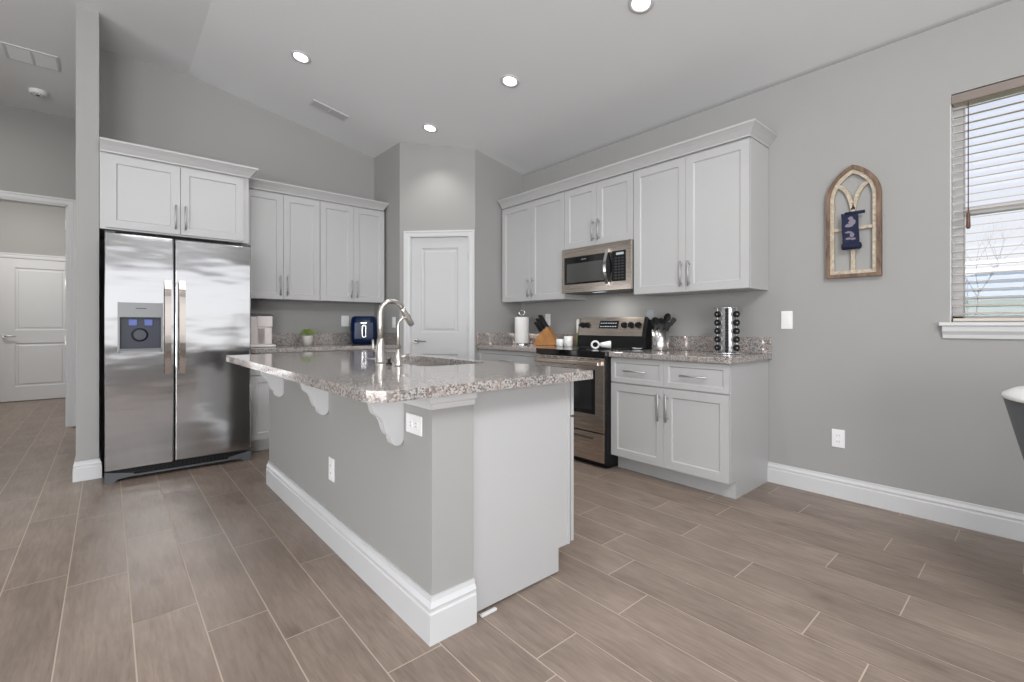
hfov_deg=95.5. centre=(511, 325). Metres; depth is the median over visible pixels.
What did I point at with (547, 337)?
knife block
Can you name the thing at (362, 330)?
basket
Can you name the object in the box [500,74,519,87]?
recessed light
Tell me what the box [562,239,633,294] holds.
microwave oven
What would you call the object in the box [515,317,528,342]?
paper towel roll
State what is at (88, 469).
baseboard
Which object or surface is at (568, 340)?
mug
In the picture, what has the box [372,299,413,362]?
kitchen faucet
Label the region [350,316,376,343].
air fryer
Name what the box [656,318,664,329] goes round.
ladle
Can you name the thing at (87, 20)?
wall
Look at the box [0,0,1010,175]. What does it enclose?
ceiling
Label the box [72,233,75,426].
trim
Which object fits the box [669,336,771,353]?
backsplash
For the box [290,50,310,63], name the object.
recessed light
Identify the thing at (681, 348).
countertop
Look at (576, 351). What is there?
cooktop
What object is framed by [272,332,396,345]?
backsplash
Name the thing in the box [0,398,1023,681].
floor
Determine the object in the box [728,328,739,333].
spice jar
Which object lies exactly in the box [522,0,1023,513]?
wall
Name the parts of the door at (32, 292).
casing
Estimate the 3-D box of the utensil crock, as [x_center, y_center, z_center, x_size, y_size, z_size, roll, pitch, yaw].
[1.211,0.116,3.800,0.136,0.168,0.136,0,0,-41]
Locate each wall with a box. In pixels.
[0,103,75,199]
[0,201,64,402]
[76,5,99,461]
[100,49,373,459]
[374,142,523,359]
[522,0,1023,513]
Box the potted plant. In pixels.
[299,328,317,345]
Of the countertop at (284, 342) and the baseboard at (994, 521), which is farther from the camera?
the countertop at (284, 342)
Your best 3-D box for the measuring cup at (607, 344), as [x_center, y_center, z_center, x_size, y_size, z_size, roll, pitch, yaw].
[0.754,0.162,3.956,0.168,0.075,0.066,0,0,4]
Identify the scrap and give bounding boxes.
[480,607,496,617]
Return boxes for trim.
[0,190,75,426]
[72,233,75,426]
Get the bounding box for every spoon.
[651,317,659,329]
[663,313,670,329]
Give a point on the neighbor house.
(1017, 274)
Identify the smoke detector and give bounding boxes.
[28,88,47,96]
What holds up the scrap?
on the floor
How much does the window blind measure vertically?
1.271 m
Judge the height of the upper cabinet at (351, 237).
1.031 m
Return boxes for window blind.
[951,76,1023,321]
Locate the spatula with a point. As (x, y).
(673, 320)
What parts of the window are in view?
sill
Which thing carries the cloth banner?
hanging from the decor
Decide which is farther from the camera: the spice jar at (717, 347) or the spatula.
the spatula
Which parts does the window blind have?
pull cord, head rail, rail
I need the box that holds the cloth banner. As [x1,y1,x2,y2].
[841,210,864,249]
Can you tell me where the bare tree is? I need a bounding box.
[965,221,1014,315]
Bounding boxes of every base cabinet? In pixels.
[250,351,330,451]
[331,348,396,351]
[478,349,536,364]
[611,357,767,498]
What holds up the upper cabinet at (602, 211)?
attached to the wall at (920, 410)
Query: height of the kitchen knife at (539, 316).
0.138 m
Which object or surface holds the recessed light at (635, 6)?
in the ceiling
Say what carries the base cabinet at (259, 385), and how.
on the floor
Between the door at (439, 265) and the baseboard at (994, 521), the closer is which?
the baseboard at (994, 521)
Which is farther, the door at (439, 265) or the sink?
the door at (439, 265)
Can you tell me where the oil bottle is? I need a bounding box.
[576,319,579,345]
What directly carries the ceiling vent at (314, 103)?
in the ceiling
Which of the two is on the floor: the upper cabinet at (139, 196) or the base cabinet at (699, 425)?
the base cabinet at (699, 425)
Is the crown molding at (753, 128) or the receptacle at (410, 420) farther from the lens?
the crown molding at (753, 128)
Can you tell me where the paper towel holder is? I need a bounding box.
[514,310,529,344]
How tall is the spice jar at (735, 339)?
0.046 m
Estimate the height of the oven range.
1.192 m
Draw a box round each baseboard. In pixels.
[73,443,102,481]
[768,462,1023,541]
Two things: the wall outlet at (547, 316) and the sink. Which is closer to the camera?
the sink
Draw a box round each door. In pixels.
[0,252,64,401]
[404,230,474,358]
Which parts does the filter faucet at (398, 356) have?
spout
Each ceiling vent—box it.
[1,42,60,71]
[309,99,348,120]
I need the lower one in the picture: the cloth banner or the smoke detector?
the cloth banner
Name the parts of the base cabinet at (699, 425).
handle, drawer, door, handle, handle, handle, drawer, door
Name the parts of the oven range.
handle, oven door, finger pull, storage drawer, foot rail, control panel, knob, knob, knob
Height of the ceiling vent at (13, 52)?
0.008 m
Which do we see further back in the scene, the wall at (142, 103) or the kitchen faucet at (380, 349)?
the wall at (142, 103)
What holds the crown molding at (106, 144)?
attached to the upper cabinet at (139, 196)
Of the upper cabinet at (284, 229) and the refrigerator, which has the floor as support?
the refrigerator
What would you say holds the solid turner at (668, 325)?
in the utensil crock
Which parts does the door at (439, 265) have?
lever handle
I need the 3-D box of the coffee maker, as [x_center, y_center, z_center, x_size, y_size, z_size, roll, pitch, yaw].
[-2.365,0.038,4.383,0.235,0.322,0.200,0,0,-33]
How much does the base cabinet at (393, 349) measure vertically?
0.876 m
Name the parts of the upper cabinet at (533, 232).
door, door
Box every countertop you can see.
[226,350,592,402]
[251,332,400,352]
[476,332,575,351]
[609,336,771,363]
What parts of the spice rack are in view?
panel, plate, rail, panel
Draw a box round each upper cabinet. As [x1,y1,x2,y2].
[100,151,248,245]
[247,188,319,301]
[313,200,383,303]
[502,191,586,302]
[565,170,634,249]
[634,136,767,295]
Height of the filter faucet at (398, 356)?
0.248 m
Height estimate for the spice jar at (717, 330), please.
0.046 m
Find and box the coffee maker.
[251,313,275,347]
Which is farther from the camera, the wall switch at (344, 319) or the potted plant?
the wall switch at (344, 319)
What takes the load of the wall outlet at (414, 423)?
attached to the kitchen island
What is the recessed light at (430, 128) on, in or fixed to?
in the ceiling
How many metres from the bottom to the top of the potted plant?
0.176 m
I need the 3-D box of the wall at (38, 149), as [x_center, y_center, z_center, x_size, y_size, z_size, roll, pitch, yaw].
[-5.363,-0.596,4.815,1.828,3.422,0.120,0,0,-41]
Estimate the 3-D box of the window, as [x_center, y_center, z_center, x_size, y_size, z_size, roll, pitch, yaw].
[2.812,-0.615,2.297,0.190,1.369,1.026,0,0,-41]
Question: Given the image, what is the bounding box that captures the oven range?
[535,317,653,468]
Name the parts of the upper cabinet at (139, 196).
door, handle, handle, door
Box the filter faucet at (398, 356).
[394,316,408,365]
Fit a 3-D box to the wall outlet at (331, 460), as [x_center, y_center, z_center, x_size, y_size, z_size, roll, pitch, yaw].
[-0.920,0.732,2.368,0.008,0.116,0.072,0,0,-41]
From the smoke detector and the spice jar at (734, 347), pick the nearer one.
the spice jar at (734, 347)
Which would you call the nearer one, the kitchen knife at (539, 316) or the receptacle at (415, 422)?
the receptacle at (415, 422)
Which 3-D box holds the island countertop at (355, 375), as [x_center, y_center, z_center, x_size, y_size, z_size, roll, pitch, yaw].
[-0.786,0.220,2.621,1.050,0.038,2.314,0,0,-41]
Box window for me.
[938,89,1023,338]
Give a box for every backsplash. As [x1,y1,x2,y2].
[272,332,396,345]
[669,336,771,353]
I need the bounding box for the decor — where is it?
[826,165,881,278]
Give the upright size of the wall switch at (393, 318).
0.116 m
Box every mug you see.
[556,339,563,345]
[564,336,572,346]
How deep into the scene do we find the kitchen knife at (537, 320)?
4.73 m
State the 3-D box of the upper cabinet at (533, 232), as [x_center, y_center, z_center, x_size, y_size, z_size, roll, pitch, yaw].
[0.303,-0.770,4.830,0.358,1.031,0.919,0,0,-41]
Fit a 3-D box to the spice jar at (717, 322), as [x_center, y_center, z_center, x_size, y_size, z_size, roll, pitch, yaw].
[1.469,-0.022,3.280,0.073,0.046,0.046,0,0,-25]
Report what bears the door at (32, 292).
in the wall at (24, 228)
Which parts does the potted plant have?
pot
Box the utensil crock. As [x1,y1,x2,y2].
[652,330,668,350]
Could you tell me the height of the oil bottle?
0.266 m
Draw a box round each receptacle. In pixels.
[409,419,412,427]
[414,421,417,429]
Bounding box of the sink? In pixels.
[401,362,444,365]
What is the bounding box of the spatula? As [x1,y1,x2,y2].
[670,317,676,324]
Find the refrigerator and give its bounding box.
[105,230,250,483]
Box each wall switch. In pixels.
[341,316,348,325]
[392,317,395,327]
[781,311,792,328]
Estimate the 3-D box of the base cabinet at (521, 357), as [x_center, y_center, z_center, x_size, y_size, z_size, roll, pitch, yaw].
[0.180,0.676,4.740,0.662,0.876,0.947,0,0,-41]
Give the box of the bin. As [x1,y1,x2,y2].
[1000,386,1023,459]
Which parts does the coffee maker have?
lid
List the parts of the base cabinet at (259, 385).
door, drawer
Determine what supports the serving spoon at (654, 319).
in the utensil crock
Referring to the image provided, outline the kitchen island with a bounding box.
[260,371,573,646]
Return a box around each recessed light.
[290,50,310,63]
[422,124,437,132]
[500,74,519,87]
[628,0,653,13]
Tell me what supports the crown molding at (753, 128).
attached to the upper cabinet at (701, 217)
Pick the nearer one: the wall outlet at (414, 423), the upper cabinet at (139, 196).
the wall outlet at (414, 423)
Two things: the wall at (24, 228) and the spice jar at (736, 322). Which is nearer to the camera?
the spice jar at (736, 322)
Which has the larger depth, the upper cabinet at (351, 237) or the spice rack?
the upper cabinet at (351, 237)
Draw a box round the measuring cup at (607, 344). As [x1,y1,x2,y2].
[591,340,610,348]
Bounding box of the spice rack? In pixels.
[713,307,740,354]
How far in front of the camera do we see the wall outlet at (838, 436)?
3.01 m
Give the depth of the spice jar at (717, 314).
3.26 m
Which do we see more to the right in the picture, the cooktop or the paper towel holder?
the cooktop
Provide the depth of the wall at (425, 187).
4.95 m
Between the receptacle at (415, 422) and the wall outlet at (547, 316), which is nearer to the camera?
the receptacle at (415, 422)
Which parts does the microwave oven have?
handle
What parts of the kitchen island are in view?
baseboard, cap molding, panel, door, door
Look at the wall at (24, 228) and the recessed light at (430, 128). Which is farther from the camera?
the wall at (24, 228)
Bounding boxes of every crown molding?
[99,137,388,210]
[498,118,776,208]
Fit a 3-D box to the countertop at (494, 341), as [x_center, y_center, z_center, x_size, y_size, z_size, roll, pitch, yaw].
[0.180,0.157,4.742,0.660,0.164,0.946,0,0,-41]
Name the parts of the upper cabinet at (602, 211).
door, door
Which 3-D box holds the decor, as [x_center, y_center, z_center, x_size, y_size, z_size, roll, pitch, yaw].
[2.159,-0.662,2.943,0.035,0.709,0.288,0,0,-41]
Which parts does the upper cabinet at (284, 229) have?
door, door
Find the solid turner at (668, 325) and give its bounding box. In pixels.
[664,322,671,329]
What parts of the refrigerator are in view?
freezer door, dispenser frame, handle, handle, door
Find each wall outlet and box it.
[329,457,334,481]
[406,413,422,436]
[545,314,549,325]
[832,429,844,447]
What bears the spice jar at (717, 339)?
in the spice rack
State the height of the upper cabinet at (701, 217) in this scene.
1.031 m
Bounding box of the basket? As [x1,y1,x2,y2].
[354,322,373,338]
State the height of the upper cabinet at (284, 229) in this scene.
1.031 m
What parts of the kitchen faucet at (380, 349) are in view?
lever, spout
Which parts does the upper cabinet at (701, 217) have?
door, handle, handle, door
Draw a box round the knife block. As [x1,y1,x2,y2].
[535,327,557,345]
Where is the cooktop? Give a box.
[536,346,646,357]
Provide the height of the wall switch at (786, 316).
0.125 m
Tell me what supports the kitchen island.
on the floor
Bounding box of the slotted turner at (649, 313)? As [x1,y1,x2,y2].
[646,310,656,329]
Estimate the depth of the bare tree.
8.94 m
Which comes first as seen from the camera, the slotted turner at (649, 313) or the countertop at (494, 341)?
the slotted turner at (649, 313)
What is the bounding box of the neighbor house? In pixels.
[965,269,1023,315]
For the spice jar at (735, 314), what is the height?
0.046 m
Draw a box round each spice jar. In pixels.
[714,311,725,317]
[714,319,725,325]
[714,328,725,333]
[714,336,725,342]
[714,344,725,350]
[728,311,739,317]
[728,319,739,325]
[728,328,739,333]
[728,336,739,342]
[728,345,739,350]
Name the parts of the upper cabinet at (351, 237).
door, door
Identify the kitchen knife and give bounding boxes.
[536,318,543,330]
[538,315,546,327]

